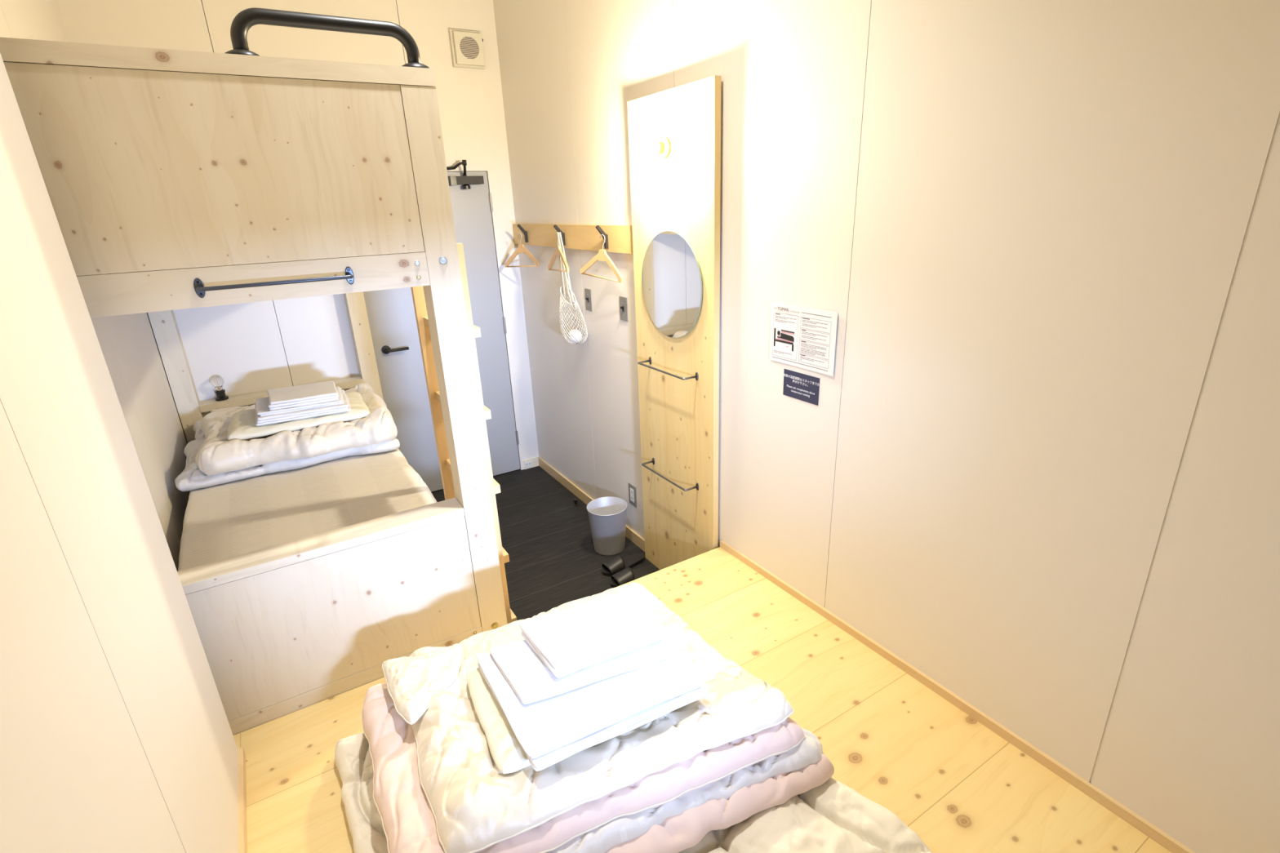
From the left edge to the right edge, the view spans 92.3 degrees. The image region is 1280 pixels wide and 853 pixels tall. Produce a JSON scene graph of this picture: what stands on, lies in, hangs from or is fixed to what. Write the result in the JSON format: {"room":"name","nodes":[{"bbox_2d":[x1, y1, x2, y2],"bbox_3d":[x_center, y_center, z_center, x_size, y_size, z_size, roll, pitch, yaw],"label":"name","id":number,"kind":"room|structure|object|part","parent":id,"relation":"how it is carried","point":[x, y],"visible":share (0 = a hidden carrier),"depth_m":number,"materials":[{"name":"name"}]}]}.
{"room":"dormitory","nodes":[
{"label":"dormitory","id":0,"kind":"room"},
{"bbox_2d":[0,0,190,571],"bbox_3d":[-1.987,-0.545,2.154,0.100,3.300,2.331,-14,23,-29],"label":"wall","id":1,"kind":"structure","parent":0,"point":[128,344],"depth_m":2.46,"materials":[{"name":"white paint"}]},
{"bbox_2d":[0,53,238,852],"bbox_3d":[-0.718,0.052,0.363,0.262,3.300,2.215,-14,23,-29],"label":"wall","id":2,"kind":"structure","parent":0,"point":[116,735],"depth_m":0.98,"materials":[{"name":"white paint"}]},
{"bbox_2d":[233,733,240,748],"bbox_3d":[-1.240,0.963,1.769,0.161,0.028,0.102,-14,23,-29],"label":"trim","id":3,"kind":"structure","parent":2,"relation":"attached to","point":[237,737],"depth_m":1.82,"materials":[{"name":"brown wood"}]},
{"bbox_2d":[237,746,247,852],"bbox_3d":[-0.555,1.231,0.868,0.013,0.030,2.218,-14,23,-29],"label":"baseboard","id":4,"kind":"structure","parent":2,"relation":"attached to","point":[242,779],"depth_m":1.59,"materials":[{"name":"brown wood"}]},
{"bbox_2d":[53,0,538,460],"bbox_3d":[-1.683,-1.068,3.563,2.205,3.300,0.100,-14,23,-29],"label":"wall","id":5,"kind":"structure","parent":0,"point":[254,347],"depth_m":3.42,"materials":[{"name":"white paint"}]},
{"bbox_2d":[363,160,519,492],"bbox_3d":[-1.252,-0.566,3.913,0.856,2.072,0.147,-14,23,-29],"label":"door","id":6,"kind":"structure","parent":5,"relation":"in","point":[391,314],"depth_m":3.95,"materials":[{"name":"grey painted metal"},{"name":"black metal"}]},
{"bbox_3d":[-1.504,-0.474,3.781,0.149,0.052,0.064,-14,23,-29],"label":"lever handle","id":7,"kind":"part","parent":6,"relation":"part of","materials":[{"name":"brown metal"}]},
{"bbox_3d":[-1.108,-1.544,3.681,0.168,0.088,0.077,-1,20,4],"label":"closer arm","id":8,"kind":"part","parent":6,"relation":"part of","materials":[{"name":"black metal"}]},
{"bbox_2d":[448,28,485,69],"bbox_3d":[-0.991,-2.178,3.549,0.186,0.186,0.053,-14,23,-29],"label":"wall speaker","id":9,"kind":"object","parent":5,"relation":"attached to","point":[467,48],"visible":1,"depth_m":3.53,"materials":[{"name":"beige plastic"}]},
{"bbox_2d":[459,36,479,58],"bbox_3d":[-0.977,-2.172,3.527,0.112,0.107,0.002,-14,23,-29],"label":"grille","id":10,"kind":"object","parent":9,"relation":"attached to","point":[468,46],"depth_m":3.53,"materials":[{"name":"grey plastic"}]},
{"bbox_2d":[447,169,524,470],"bbox_3d":[-1.284,-0.554,3.964,0.907,2.032,0.054,-14,23,-29],"label":"door frame","id":11,"kind":"structure","parent":5,"relation":"attached to","point":[489,173],"depth_m":4.09,"materials":[{"name":"white metal"}]},
{"bbox_2d":[524,460,532,467],"bbox_3d":[-0.816,0.276,4.505,0.056,0.042,0.005,-14,23,-29],"label":"floor outlet","id":12,"kind":"object","parent":5,"relation":"attached to","point":[528,464],"visible":1,"depth_m":4.50,"materials":[{"name":"white plastic"}]},
{"bbox_2d":[523,457,538,469],"bbox_3d":[-0.800,0.270,4.523,0.112,0.068,0.010,-14,23,-29],"label":"baseboard","id":13,"kind":"structure","parent":5,"relation":"attached to","point":[535,460],"depth_m":4.53,"materials":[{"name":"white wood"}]},
{"bbox_2d":[431,466,659,620],"bbox_3d":[-0.447,1.108,2.343,2.205,0.050,4.546,-14,23,-29],"label":"floor","id":14,"kind":"structure","parent":0,"point":[547,540],"depth_m":3.48,"materials":[{"name":"grey dark wood-look vinyl plank"}]},
{"bbox_2d":[0,36,507,735],"bbox_3d":[-1.493,-0.124,2.618,1.006,2.156,2.126,-14,23,-29],"label":"bunk bed","id":15,"kind":"object","parent":14,"relation":"on","point":[162,171],"visible":0.73,"depth_m":1.62,"materials":[{"name":"brown wood"}]},
{"bbox_3d":[-2.414,-0.282,3.220,0.094,2.112,0.098,-14,23,-29],"label":"post","id":16,"kind":"part","parent":15,"relation":"part of","materials":[{"name":"beige wood"}]},
{"bbox_3d":[-0.973,-0.615,1.495,0.813,0.421,0.023,-14,23,-29],"label":"guard panel","id":17,"kind":"part","parent":15,"relation":"part of","materials":[{"name":"brown wood"}]},
{"bbox_3d":[-1.000,-0.844,1.444,1.001,0.042,0.099,-14,23,-29],"label":"rail","id":18,"kind":"part","parent":15,"relation":"part of","materials":[{"name":"brown wood"}]},
{"bbox_2d":[209,375,228,400],"bbox_3d":[-2.282,-0.210,3.333,0.063,0.132,0.063,-14,23,-29],"label":"lamp","id":19,"kind":"object","parent":15,"relation":"on","point":[217,381],"visible":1,"depth_m":3.32,"materials":[{"name":"glass"}]},
{"bbox_3d":[-2.283,-0.235,3.324,0.063,0.080,0.063,-14,23,-29],"label":"glass bulb","id":20,"kind":"part","parent":19,"relation":"part of","materials":[{"name":"white"}]},
{"bbox_2d":[214,389,228,400],"bbox_3d":[-2.280,-0.173,3.347,0.062,0.052,0.062,-14,23,-29],"label":"socket","id":21,"kind":"object","parent":19,"relation":"attached to","point":[220,393],"depth_m":3.33,"materials":[{"name":"black plastic"}]},
{"bbox_3d":[-0.966,-0.374,1.588,0.814,0.093,0.040,-14,23,-29],"label":"rail","id":22,"kind":"part","parent":15,"relation":"part of","materials":[{"name":"brown wood"}]},
{"bbox_2d":[193,266,354,297],"bbox_3d":[-0.920,-0.368,1.567,0.361,0.048,0.048,-14,23,-29],"label":"towel bar","id":23,"kind":"object","parent":15,"relation":"attached to","point":[199,287],"visible":1,"depth_m":1.54,"materials":[{"name":"grey metal"}]},
{"bbox_3d":[-2.027,-0.021,3.593,0.814,0.338,0.025,-14,23,-29],"label":"head panel","id":24,"kind":"part","parent":15,"relation":"part of","materials":[{"name":"brown wood"}]},
{"bbox_3d":[-2.020,-0.191,3.507,0.814,0.040,0.100,-14,23,-29],"label":"head rail","id":25,"kind":"part","parent":15,"relation":"part of","materials":[{"name":"brown wood"}]},
{"bbox_2d":[177,448,436,571],"bbox_3d":[-1.498,0.282,2.759,0.893,0.192,1.921,-14,23,-29],"label":"mattress","id":26,"kind":"object","parent":15,"relation":"on","point":[224,521],"visible":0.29,"depth_m":2.41,"materials":[{"name":"beige fabric"}]},
{"bbox_2d":[174,382,399,491],"bbox_3d":[-1.741,-0.022,3.046,0.914,0.202,1.010,-14,23,-29],"label":"duvet","id":27,"kind":"object","parent":26,"relation":"on","point":[212,460],"visible":0.74,"depth_m":2.71,"materials":[{"name":"white fabric"}]},
{"bbox_2d":[226,391,370,440],"bbox_3d":[-1.611,-0.060,2.916,0.593,0.055,0.434,-14,23,-29],"label":"pillow","id":28,"kind":"object","parent":27,"relation":"on","point":[242,426],"visible":0.65,"depth_m":2.77,"materials":[{"name":"beige fabric"}]},
{"bbox_2d":[254,389,351,426],"bbox_3d":[-1.581,-0.096,2.889,0.399,0.033,0.343,-14,23,-29],"label":"sheet","id":29,"kind":"object","parent":28,"relation":"on","point":[267,420],"visible":0.46,"depth_m":2.77,"materials":[{"name":"white fabric"}]},
{"bbox_2d":[255,386,344,416],"bbox_3d":[-1.589,-0.122,2.889,0.374,0.020,0.314,-14,23,-29],"label":"folded pillowcase","id":30,"kind":"object","parent":29,"relation":"on","point":[262,409],"visible":0.52,"depth_m":2.79,"materials":[{"name":"white fabric"}]},
{"bbox_2d":[266,380,338,410],"bbox_3d":[-1.578,-0.149,2.881,0.296,0.038,0.287,-14,23,-29],"label":"folded towel","id":31,"kind":"object","parent":30,"relation":"on","point":[320,392],"visible":1,"depth_m":2.82,"materials":[{"name":"white fabric"}]},
{"bbox_3d":[-0.953,0.355,1.878,0.813,0.027,0.098,-14,23,-29],"label":"foot rail","id":32,"kind":"part","parent":15,"relation":"part of","materials":[{"name":"brown wood"}]},
{"bbox_2d":[224,7,429,67],"bbox_3d":[-0.779,-0.971,1.548,0.481,0.110,0.080,-14,23,-29],"label":"grab bar","id":33,"kind":"object","parent":15,"relation":"on","point":[246,19],"visible":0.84,"depth_m":1.51,"materials":[{"name":"black"}]},
{"bbox_3d":[-0.925,0.586,1.930,0.813,0.442,0.023,-14,23,-29],"label":"foot panel","id":34,"kind":"part","parent":15,"relation":"part of","materials":[{"name":"brown wood"}]},
{"bbox_3d":[-0.918,0.841,2.028,0.814,0.101,0.040,-14,23,-29],"label":"foot rail","id":35,"kind":"part","parent":15,"relation":"part of","materials":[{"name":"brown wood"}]},
{"bbox_3d":[-1.643,-0.473,3.661,0.092,2.112,0.098,-14,23,-29],"label":"post","id":36,"kind":"part","parent":15,"relation":"part of","materials":[{"name":"beige wood"}]},
{"bbox_3d":[-0.575,0.075,2.032,0.092,2.112,0.098,-14,23,-29],"label":"post","id":37,"kind":"part","parent":15,"relation":"part of","materials":[{"name":"brown wood"}]},
{"bbox_2d":[410,243,516,623],"bbox_3d":[-0.652,0.183,2.345,0.118,1.702,0.424,-14,23,-29],"label":"ladder","id":38,"kind":"object","parent":15,"relation":"attached to","point":[418,295],"visible":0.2,"depth_m":2.28,"materials":[{"name":"brown wood"}]},
{"bbox_2d":[573,497,578,506],"bbox_3d":[-0.409,0.483,3.931,0.036,0.042,0.036,-14,23,-29],"label":"door stop","id":39,"kind":"object","parent":14,"relation":"on","point":[575,500],"visible":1,"depth_m":3.92,"materials":[{"name":"brown metal"}]},
{"bbox_2d":[586,497,627,555],"bbox_3d":[-0.174,0.554,3.382,0.222,0.264,0.222,-14,23,-29],"label":"waste bin","id":40,"kind":"object","parent":14,"relation":"on","point":[606,515],"visible":1,"depth_m":3.33,"materials":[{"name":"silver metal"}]},
{"bbox_2d":[601,553,644,576],"bbox_3d":[-0.086,0.706,3.238,0.260,0.068,0.099,-15,24,-32],"label":"slipper","id":41,"kind":"object","parent":14,"relation":"on","point":[618,563],"visible":0.96,"depth_m":3.20,"materials":[{"name":"black leather"}]},
{"bbox_2d":[610,565,656,587],"bbox_3d":[-0.032,0.745,3.126,0.260,0.068,0.099,-13,23,-28],"label":"slipper","id":42,"kind":"object","parent":14,"relation":"on","point":[627,575],"visible":0.87,"depth_m":3.09,"materials":[{"name":"black leather"}]},
{"bbox_2d":[626,75,721,569],"bbox_3d":[0.159,-0.250,2.721,0.040,2.200,0.585,-14,23,-29],"label":"wooden panel","id":43,"kind":"object","parent":14,"relation":"on","point":[680,193],"visible":0.93,"depth_m":2.60,"materials":[{"name":"brown wood"}]},
{"bbox_2d":[638,137,671,158],"bbox_3d":[0.049,-1.083,2.389,0.120,0.074,0.074,-14,23,-29],"label":"wall lamp","id":44,"kind":"object","parent":43,"relation":"attached to","point":[646,147],"visible":1,"depth_m":2.38,"materials":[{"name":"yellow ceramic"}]},
{"bbox_3d":[0.031,-1.079,2.378,0.077,0.060,0.060,-14,23,-29],"label":"bulb","id":45,"kind":"part","parent":44,"relation":"part of","materials":[{"name":"white"}]},
{"bbox_2d":[654,137,671,158],"bbox_3d":[0.082,-1.091,2.407,0.043,0.074,0.074,-14,23,-29],"label":"socket","id":46,"kind":"object","parent":44,"relation":"attached to","point":[663,147],"depth_m":2.39,"materials":[{"name":"ceramic"}]},
{"bbox_2d":[637,356,698,380],"bbox_3d":[0.113,-0.250,2.687,0.074,0.036,0.377,-14,23,-29],"label":"towel bar","id":47,"kind":"object","parent":43,"relation":"attached to","point":[696,376],"visible":1,"depth_m":2.63,"materials":[{"name":"silver metal"}]},
{"bbox_2d":[641,457,698,491],"bbox_3d":[0.132,0.226,2.859,0.074,0.036,0.377,-14,23,-29],"label":"towel bar","id":48,"kind":"object","parent":43,"relation":"attached to","point":[696,486],"visible":1,"depth_m":2.81,"materials":[{"name":"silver metal"}]},
{"bbox_2d":[641,230,702,337],"bbox_3d":[0.128,-0.591,2.578,0.010,0.440,0.440,-14,23,-29],"label":"round mirror","id":49,"kind":"object","parent":43,"relation":"attached to","point":[672,280],"visible":1,"depth_m":2.56,"materials":[{"name":"silver mirror"}]},
{"bbox_2d":[240,546,1171,852],"bbox_3d":[0.201,1.203,1.418,1.842,0.348,2.318,-14,23,-29],"label":"platform","id":50,"kind":"object","parent":14,"relation":"on","point":[886,735],"visible":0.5,"depth_m":1.73,"materials":[{"name":"brown wood"}]},
{"bbox_2d":[334,733,932,852],"bbox_3d":[0.162,1.032,1.267,1.256,0.076,1.966,-14,23,-29],"label":"pad","id":51,"kind":"object","parent":50,"relation":"on","point":[831,816],"visible":0.14,"depth_m":1.46,"materials":[{"name":"beige fabric"}]},
{"bbox_2d":[361,582,834,852],"bbox_3d":[-0.165,0.767,1.639,1.016,0.238,0.897,-14,23,-29],"label":"duvet","id":52,"kind":"object","parent":51,"relation":"on","point":[721,759],"visible":0.73,"depth_m":1.44,"materials":[{"name":"beige fabric"}]},
{"bbox_2d":[466,665,531,773],"bbox_3d":[-0.173,0.669,1.609,0.504,0.049,0.383,-11,22,-23],"label":"pillow","id":53,"kind":"object","parent":52,"relation":"on","point":[508,754],"visible":0.18,"depth_m":1.46,"materials":[{"name":"beige fabric"}]},
{"bbox_2d":[477,662,709,771],"bbox_3d":[-0.125,0.643,1.587,0.469,0.016,0.437,-14,23,-29],"label":"sheet","id":54,"kind":"object","parent":53,"relation":"on","point":[643,717],"visible":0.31,"depth_m":1.42,"materials":[{"name":"white fabric"}]},
{"bbox_2d":[475,642,702,758],"bbox_3d":[-0.127,0.624,1.598,0.493,0.015,0.422,-14,23,-29],"label":"sheet","id":55,"kind":"object","parent":54,"relation":"on","point":[541,727],"visible":0.67,"depth_m":1.48,"materials":[{"name":"white fabric"}]},
{"bbox_2d":[489,613,679,704],"bbox_3d":[-0.147,0.596,1.626,0.463,0.019,0.232,-10,21,-19],"label":"folded pillowcase","id":56,"kind":"object","parent":55,"relation":"on","point":[527,675],"visible":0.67,"depth_m":1.56,"materials":[{"name":"white fabric"}]},
{"bbox_2d":[519,590,663,678],"bbox_3d":[-0.132,0.552,1.660,0.339,0.042,0.219,-12,22,-24],"label":"folded towel","id":57,"kind":"object","parent":56,"relation":"on","point":[567,642],"visible":1,"depth_m":1.63,"materials":[{"name":"white fabric"}]},
{"bbox_2d":[493,0,1279,852],"bbox_3d":[0.384,-0.687,2.285,0.100,3.300,4.546,-14,23,-29],"label":"wall","id":58,"kind":"structure","parent":0,"point":[1037,466],"depth_m":1.55,"materials":[{"name":"white paint"}]},
{"bbox_2d":[512,223,633,253],"bbox_3d":[-0.450,-1.051,3.398,0.080,0.126,1.472,-14,23,-29],"label":"coat rack","id":59,"kind":"object","parent":58,"relation":"attached to","point":[618,238],"visible":0.91,"depth_m":3.22,"materials":[{"name":"brown wood"}]},
{"bbox_2d":[504,232,539,267],"bbox_3d":[-0.731,-1.083,3.782,0.311,0.212,0.024,13,25,36],"label":"hanger","id":60,"kind":"object","parent":59,"relation":"hanging from","point":[521,249],"visible":1,"depth_m":3.78,"materials":[{"name":"brown wood"}]},
{"bbox_2d":[547,231,568,272],"bbox_3d":[-0.446,-0.947,3.340,0.024,0.210,0.311,-12,22,-25],"label":"hanger","id":61,"kind":"object","parent":59,"relation":"hanging from","point":[557,251],"visible":1,"depth_m":3.33,"materials":[{"name":"brown wood"}]},
{"bbox_2d":[557,231,587,344],"bbox_3d":[-0.384,-0.748,3.361,0.126,0.598,0.224,-14,23,-29],"label":"net bag","id":62,"kind":"object","parent":59,"relation":"hanging from","point":[562,287],"visible":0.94,"depth_m":3.38,"materials":[{"name":"beige fabric"}]},
{"bbox_3d":[-0.398,-0.725,3.402,0.076,0.096,0.119,-14,23,-29],"label":"rim cord","id":63,"kind":"part","parent":62,"relation":"part of","materials":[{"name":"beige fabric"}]},
{"bbox_2d":[568,328,582,342],"bbox_3d":[-0.361,-0.504,3.429,0.074,0.078,0.108,-14,23,-29],"label":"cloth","id":64,"kind":"object","parent":62,"relation":"in","point":[573,330],"visible":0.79,"depth_m":3.40,"materials":[{"name":"white fabric"}]},
{"bbox_2d":[580,234,622,283],"bbox_3d":[-0.188,-0.809,2.950,0.024,0.218,0.311,-19,26,-39],"label":"hanger","id":65,"kind":"object","parent":59,"relation":"hanging from","point":[602,255],"visible":1,"depth_m":2.94,"materials":[{"name":"brown wood"}]},
{"bbox_2d":[584,288,592,311],"bbox_3d":[-0.286,-0.685,3.330,0.021,0.116,0.070,-14,23,-29],"label":"light switch","id":66,"kind":"object","parent":58,"relation":"attached to","point":[588,293],"visible":1,"depth_m":3.33,"materials":[{"name":"grey"}]},
{"bbox_2d":[537,457,644,551],"bbox_3d":[-0.353,0.459,3.951,0.011,0.068,1.506,-14,23,-29],"label":"baseboard","id":67,"kind":"structure","parent":58,"relation":"attached to","point":[638,540],"depth_m":4.03,"materials":[{"name":"brown wood"}]},
{"bbox_2d":[619,296,628,321],"bbox_3d":[-0.087,-0.579,3.029,0.021,0.116,0.070,-14,23,-29],"label":"light switch","id":68,"kind":"object","parent":58,"relation":"attached to","point":[623,300],"visible":1,"depth_m":3.03,"materials":[{"name":"grey"}]},
{"bbox_2d":[628,482,636,507],"bbox_3d":[-0.042,0.376,3.376,0.007,0.120,0.074,-14,23,-29],"label":"wall outlet","id":69,"kind":"object","parent":58,"relation":"attached to","point":[632,489],"visible":1,"depth_m":3.37,"materials":[{"name":"grey plastic"}]},
{"bbox_2d":[782,368,819,405],"bbox_3d":[0.554,-0.137,2.119,0.002,0.095,0.167,-14,23,-29],"label":"sign","id":70,"kind":"object","parent":58,"relation":"attached to","point":[797,385],"visible":1,"depth_m":2.12,"materials":[{"name":"blue"}]},
{"bbox_2d":[768,301,837,376],"bbox_3d":[0.541,-0.300,2.066,0.004,0.208,0.297,-14,23,-29],"label":"information sheet","id":71,"kind":"object","parent":58,"relation":"attached to","point":[804,337],"visible":1,"depth_m":2.06,"materials":[{"name":"white paper"}]},
{"bbox_2d":[773,315,827,362],"bbox_3d":[0.538,-0.293,2.075,0.001,0.137,0.240,-14,23,-29],"label":"print","id":72,"kind":"object","parent":71,"relation":"on","point":[797,339],"depth_m":2.07,"materials":[{"name":"grey paper"}]},
{"bbox_2d":[720,540,1195,852],"bbox_3d":[0.972,0.834,1.798,0.012,0.030,2.318,-14,23,-29],"label":"baseboard","id":73,"kind":"structure","parent":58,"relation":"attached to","point":[1151,831],"depth_m":1.75,"materials":[{"name":"brown wood"}]}
]}

